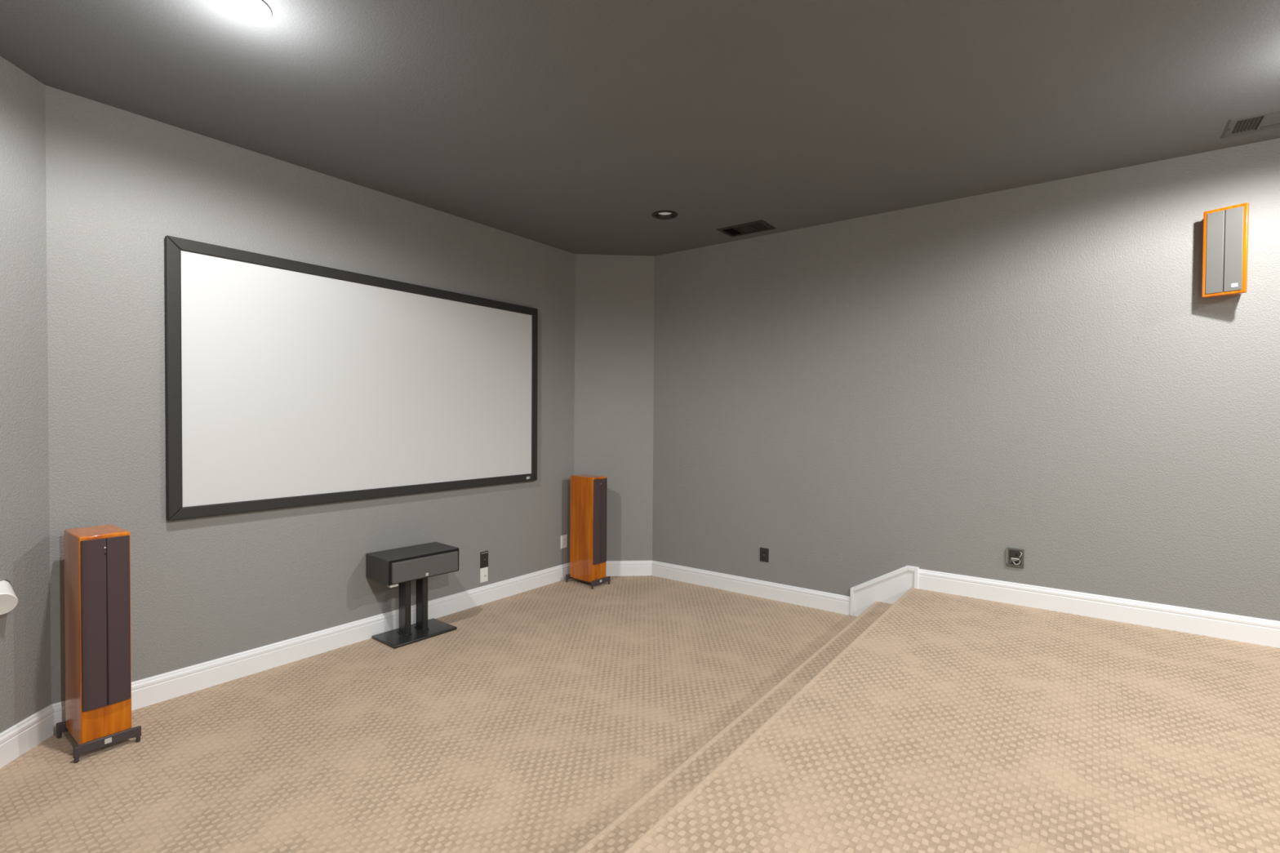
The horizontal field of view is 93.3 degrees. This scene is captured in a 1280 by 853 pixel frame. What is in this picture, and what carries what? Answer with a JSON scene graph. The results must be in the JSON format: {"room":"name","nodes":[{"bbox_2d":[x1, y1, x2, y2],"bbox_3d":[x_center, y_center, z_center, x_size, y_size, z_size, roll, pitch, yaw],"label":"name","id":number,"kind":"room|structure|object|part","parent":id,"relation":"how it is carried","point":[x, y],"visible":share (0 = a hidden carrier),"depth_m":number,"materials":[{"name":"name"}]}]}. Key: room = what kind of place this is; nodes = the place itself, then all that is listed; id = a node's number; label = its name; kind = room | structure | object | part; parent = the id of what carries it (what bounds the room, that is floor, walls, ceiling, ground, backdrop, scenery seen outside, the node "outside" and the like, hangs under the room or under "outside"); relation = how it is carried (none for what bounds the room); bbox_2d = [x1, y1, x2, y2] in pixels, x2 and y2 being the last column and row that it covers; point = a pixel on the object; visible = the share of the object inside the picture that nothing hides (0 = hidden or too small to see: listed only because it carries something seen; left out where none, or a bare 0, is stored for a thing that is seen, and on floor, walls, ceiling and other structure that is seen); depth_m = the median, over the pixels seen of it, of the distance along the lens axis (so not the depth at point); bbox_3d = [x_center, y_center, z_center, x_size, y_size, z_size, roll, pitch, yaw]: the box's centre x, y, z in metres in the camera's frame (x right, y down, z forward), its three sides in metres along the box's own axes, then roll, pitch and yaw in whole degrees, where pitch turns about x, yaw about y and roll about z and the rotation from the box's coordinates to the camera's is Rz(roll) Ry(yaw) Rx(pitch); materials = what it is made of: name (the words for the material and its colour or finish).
{"room":"home theater","nodes":[
{"label":"home theater","id":0,"kind":"room"},
{"bbox_2d":[0,56,51,733],"bbox_3d":[-2.736,-0.056,1.638,0.140,3.340,2.662,0,1,-8],"label":"wall","id":1,"kind":"structure","parent":0,"point":[25,686],"depth_m":2.77,"materials":[{"name":"grey paint"}]},
{"bbox_2d":[0,579,17,614],"bbox_3d":[-2.825,0.737,2.653,0.206,0.162,0.115,1,1,37],"label":"wall fixture","id":2,"kind":"object","parent":1,"relation":"attached to","point":[8,599],"visible":0.92,"depth_m":2.63,"materials":[{"name":"white plastic"}]},
{"bbox_2d":[0,704,53,768],"bbox_3d":[-2.669,1.442,1.674,0.017,0.145,2.546,0,1,-8],"label":"baseboard","id":3,"kind":"structure","parent":1,"relation":"attached to","point":[20,738],"depth_m":2.77,"materials":[{"name":"white paint"}]},
{"bbox_2d":[44,84,575,703],"bbox_3d":[-1.795,-0.097,4.425,0.140,3.340,3.806,1,1,37],"label":"wall","id":4,"kind":"structure","parent":0,"point":[119,182],"depth_m":3.49,"materials":[{"name":"grey paint"}]},
{"bbox_2d":[51,562,569,733],"bbox_3d":[-1.744,1.401,4.401,0.017,0.145,3.684,1,1,37],"label":"baseboard","id":5,"kind":"structure","parent":4,"relation":"attached to","point":[156,689],"depth_m":3.84,"materials":[{"name":"white paint"}]},
{"bbox_2d":[164,235,537,520],"bbox_3d":[-1.742,-0.271,4.335,0.048,1.533,2.702,1,1,37],"label":"projection screen","id":6,"kind":"object","parent":4,"relation":"attached to","point":[289,383],"visible":1,"depth_m":3.93,"materials":[{"name":"white fabric"}]},
{"bbox_3d":[-2.529,-0.258,3.278,0.033,1.527,0.066,1,1,37],"label":"frame rail","id":7,"kind":"part","parent":6,"relation":"part of","materials":[{"name":"black fabric"}]},
{"bbox_3d":[-1.733,-1.004,4.320,0.033,0.066,2.696,1,1,37],"label":"frame rail","id":8,"kind":"part","parent":6,"relation":"part of","materials":[{"name":"black fabric"}]},
{"bbox_3d":[-1.743,0.463,4.345,0.033,0.066,2.696,1,1,37],"label":"frame rail","id":9,"kind":"part","parent":6,"relation":"part of","materials":[{"name":"black fabric"}]},
{"bbox_3d":[-0.947,-0.283,5.386,0.033,1.527,0.066,1,1,37],"label":"frame rail","id":10,"kind":"part","parent":6,"relation":"part of","materials":[{"name":"black fabric"}]},
{"bbox_2d":[480,566,488,582],"bbox_3d":[-1.289,1.230,5.006,0.012,0.119,0.076,1,1,37],"label":"cable plate","id":11,"kind":"object","parent":4,"relation":"attached to","point":[483,571],"visible":1,"depth_m":5.00,"materials":[{"name":"white plastic"}]},
{"bbox_2d":[480,551,488,568],"bbox_3d":[-1.288,1.102,5.007,0.009,0.133,0.081,1,1,37],"label":"power outlet","id":12,"kind":"object","parent":4,"relation":"attached to","point":[483,555],"visible":1,"depth_m":5.00,"materials":[{"name":"grey plastic"}]},
{"bbox_2d":[560,534,567,548],"bbox_3d":[-0.723,1.097,5.759,0.009,0.124,0.082,1,1,37],"label":"power outlet","id":13,"kind":"object","parent":4,"relation":"attached to","point":[563,538],"visible":1,"depth_m":5.76,"materials":[{"name":"white plastic"}]},
{"bbox_2d":[0,575,857,852],"bbox_3d":[1.059,1.592,1.490,8.280,0.100,6.270,1,1,37],"label":"floor","id":14,"kind":"structure","parent":0,"point":[532,724],"depth_m":2.91,"materials":[{"name":"beige carpet"}]},
{"bbox_2d":[56,524,141,763],"bbox_3d":[-2.579,0.993,2.875,0.363,1.002,0.241,1,1,37],"label":"tower speaker","id":15,"kind":"object","parent":14,"relation":"on","point":[97,558],"visible":1,"depth_m":2.78},
{"bbox_2d":[80,537,106,711],"bbox_3d":[-2.476,0.898,2.742,0.020,0.771,0.085,1,1,37],"label":"grille","id":16,"kind":"object","parent":15,"relation":"attached to","point":[93,550],"depth_m":2.73,"materials":[{"name":"brown fabric"}]},
{"bbox_2d":[106,535,130,705],"bbox_3d":[-2.424,0.897,2.811,0.020,0.771,0.085,1,1,37],"label":"grille","id":17,"kind":"object","parent":15,"relation":"attached to","point":[117,547],"depth_m":2.80,"materials":[{"name":"brown fabric"}]},
{"bbox_2d":[372,577,457,648],"bbox_3d":[-1.598,1.262,4.298,0.304,0.430,0.484,1,1,39],"label":"speaker stand","id":18,"kind":"object","parent":14,"relation":"on","point":[407,633],"visible":0.71,"depth_m":4.26,"materials":[{"name":"black metal"}]},
{"bbox_3d":[-1.658,1.257,4.262,0.096,0.400,0.044,1,1,39],"label":"post","id":19,"kind":"part","parent":18,"relation":"part of","materials":[{"name":"black metal"}]},
{"bbox_2d":[365,542,458,587],"bbox_3d":[-1.594,0.970,4.274,0.340,0.183,0.533,1,1,41],"label":"speaker","id":20,"kind":"object","parent":18,"relation":"on","point":[390,568],"visible":1,"depth_m":4.15},
{"bbox_2d":[391,551,457,584],"bbox_3d":[-1.474,0.971,4.175,0.023,0.141,0.494,1,1,41],"label":"grille","id":21,"kind":"object","parent":20,"relation":"attached to","point":[418,566],"depth_m":4.15,"materials":[{"name":"grey fabric"}]},
{"bbox_3d":[-1.599,1.467,4.302,0.304,0.020,0.484,1,1,39],"label":"plate","id":22,"kind":"part","parent":18,"relation":"part of","materials":[{"name":"black metal"}]},
{"bbox_3d":[-1.575,1.256,4.364,0.096,0.400,0.044,1,1,39],"label":"post","id":23,"kind":"part","parent":18,"relation":"part of","materials":[{"name":"black metal"}]},
{"bbox_2d":[565,474,610,589],"bbox_3d":[-0.483,0.960,5.630,0.363,1.002,0.241,1,1,41],"label":"tower speaker","id":24,"kind":"object","parent":14,"relation":"on","point":[588,493],"visible":1,"depth_m":5.54},
{"bbox_2d":[592,479,600,564],"bbox_3d":[-0.390,0.865,5.490,0.020,0.771,0.085,1,1,41],"label":"grille","id":25,"kind":"object","parent":24,"relation":"attached to","point":[596,482],"depth_m":5.48,"materials":[{"name":"brown fabric"}]},
{"bbox_2d":[600,478,607,563],"bbox_3d":[-0.333,0.864,5.556,0.020,0.771,0.085,1,1,41],"label":"grille","id":26,"kind":"object","parent":24,"relation":"attached to","point":[603,481],"depth_m":5.54,"materials":[{"name":"brown fabric"}]},
{"bbox_2d":[575,601,893,852],"bbox_3d":[0.126,1.449,2.188,0.281,0.150,5.990,1,1,37],"label":"step","id":27,"kind":"structure","parent":14,"relation":"on","point":[621,833],"depth_m":2.54,"materials":[{"name":"beige carpet"}]},
{"bbox_2d":[623,587,1279,852],"bbox_3d":[2.237,1.415,0.603,5.057,0.300,5.990,1,1,37],"label":"platform","id":28,"kind":"object","parent":14,"relation":"on","point":[952,723],"visible":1,"depth_m":2.31,"materials":[{"name":"beige carpet"}]},
{"bbox_2d":[573,253,654,560],"bbox_3d":[-0.263,-0.113,5.952,0.884,3.340,0.140,0,1,-4],"label":"wall","id":29,"kind":"structure","parent":0,"point":[614,294],"depth_m":5.88,"materials":[{"name":"grey paint"}]},
{"bbox_2d":[605,560,652,576],"bbox_3d":[-0.261,1.386,5.899,0.768,0.145,0.017,0,1,-4],"label":"baseboard","id":30,"kind":"structure","parent":29,"relation":"attached to","point":[613,568],"depth_m":5.90,"materials":[{"name":"white paint"}]},
{"bbox_2d":[0,0,1279,256],"bbox_3d":[1.080,-1.637,1.435,8.280,0.120,6.270,1,1,37],"label":"ceiling","id":31,"kind":"structure","parent":0,"point":[565,125],"depth_m":2.90,"materials":[{"name":"grey paint"}]},
{"bbox_2d":[211,0,271,22],"bbox_3d":[-1.520,-1.666,2.302,0.200,0.127,0.200,1,1,37],"label":"recessed light","id":32,"kind":"object","parent":31,"relation":"in","point":[251,11],"visible":1,"depth_m":2.33,"materials":[{"name":"white glass"}]},
{"bbox_2d":[652,210,677,219],"bbox_3d":[0.193,-1.695,4.674,0.200,0.127,0.200,1,1,37],"label":"recessed light","id":33,"kind":"object","parent":31,"relation":"in","point":[661,215],"visible":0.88,"depth_m":4.70,"materials":[{"name":"black"}]},
{"bbox_2d":[716,219,776,237],"bbox_3d":[0.879,-1.690,5.011,0.420,0.118,0.273,1,1,37],"label":"ceiling vent","id":34,"kind":"object","parent":31,"relation":"in","point":[761,225],"visible":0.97,"depth_m":5.00,"materials":[{"name":"grey metal"}]},
{"bbox_2d":[1219,108,1279,138],"bbox_3d":[3.301,-1.642,3.115,0.420,0.118,0.273,1,1,37],"label":"ceiling vent","id":35,"kind":"object","parent":31,"relation":"in","point":[1270,119],"visible":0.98,"depth_m":3.18,"materials":[{"name":"grey metal"}]},
{"bbox_2d":[652,137,1279,621],"bbox_3d":[3.176,-0.052,3.714,7.615,3.340,0.140,1,1,37],"label":"wall","id":36,"kind":"structure","parent":0,"point":[1045,371],"depth_m":4.17,"materials":[{"name":"grey paint"}]},
{"bbox_2d":[651,560,849,615],"bbox_3d":[0.889,1.403,5.350,1.934,0.145,0.017,1,1,37],"label":"baseboard","id":37,"kind":"structure","parent":36,"relation":"attached to","point":[837,603],"depth_m":5.25,"materials":[{"name":"white paint"}]},
{"bbox_2d":[760,547,768,562],"bbox_3d":[1.071,1.109,5.215,0.081,0.118,0.009,1,1,37],"label":"power outlet","id":38,"kind":"object","parent":36,"relation":"attached to","point":[764,553],"visible":1,"depth_m":5.21,"materials":[{"name":"grey plastic"}]},
{"bbox_2d":[849,565,919,617],"bbox_3d":[1.859,1.266,4.616,0.497,0.457,0.024,1,1,37],"label":"trim","id":39,"kind":"structure","parent":36,"relation":"attached to","point":[888,588],"depth_m":4.61,"materials":[{"name":"white paint"}]},
{"bbox_3d":[1.666,1.375,4.754,0.026,0.230,0.012,1,1,37],"label":"moulding","id":40,"kind":"part","parent":39,"relation":"part of","materials":[{"name":"white paint"}]},
{"bbox_3d":[1.837,1.169,4.624,0.397,0.261,0.012,1,1,37],"label":"moulding","id":41,"kind":"part","parent":39,"relation":"part of","materials":[{"name":"white paint"}]},
{"bbox_3d":[2.011,1.057,4.492,0.051,0.034,0.012,1,1,37],"label":"moulding","id":42,"kind":"part","parent":39,"relation":"part of","materials":[{"name":"white paint"}]},
{"bbox_3d":[2.042,1.269,4.471,0.030,0.457,0.012,1,1,37],"label":"moulding","id":43,"kind":"part","parent":39,"relation":"part of","materials":[{"name":"white paint"}]},
{"bbox_2d":[1006,547,1023,568],"bbox_3d":[2.544,0.891,4.099,0.100,0.126,0.021,1,1,37],"label":"power outlet","id":44,"kind":"object","parent":36,"relation":"attached to","point":[1015,557],"visible":1,"depth_m":4.10,"materials":[{"name":"grey plastic"}]},
{"bbox_3d":[2.549,0.891,4.106,0.080,0.110,0.003,1,1,37],"label":"plate","id":45,"kind":"part","parent":44,"relation":"part of","materials":[{"name":"grey plastic"}]},
{"bbox_2d":[918,568,1279,648],"bbox_3d":[4.056,1.164,2.970,4.995,0.145,0.017,1,1,37],"label":"baseboard","id":46,"kind":"structure","parent":36,"relation":"attached to","point":[1264,632],"depth_m":3.79,"materials":[{"name":"white paint"}]},
{"bbox_2d":[1201,202,1248,297],"bbox_3d":[3.300,-0.982,3.417,0.178,0.490,0.165,1,1,37],"label":"wall speaker","id":47,"kind":"object","parent":36,"relation":"attached to","point":[1225,229],"visible":1,"depth_m":3.38,"materials":[{"name":"orange wood"}]},
{"bbox_2d":[1204,209,1224,294],"bbox_3d":[3.254,-0.982,3.418,0.025,0.458,0.075,0,1,-32],"label":"grille","id":48,"kind":"object","parent":47,"relation":"attached to","point":[1214,219],"depth_m":3.41,"materials":[{"name":"grey fabric"}]},
{"bbox_2d":[1223,205,1244,292],"bbox_3d":[3.295,-0.980,3.352,0.025,0.458,0.075,0,1,-32],"label":"grille","id":49,"kind":"object","parent":47,"relation":"attached to","point":[1233,215],"depth_m":3.34,"materials":[{"name":"grey fabric"}]}
]}

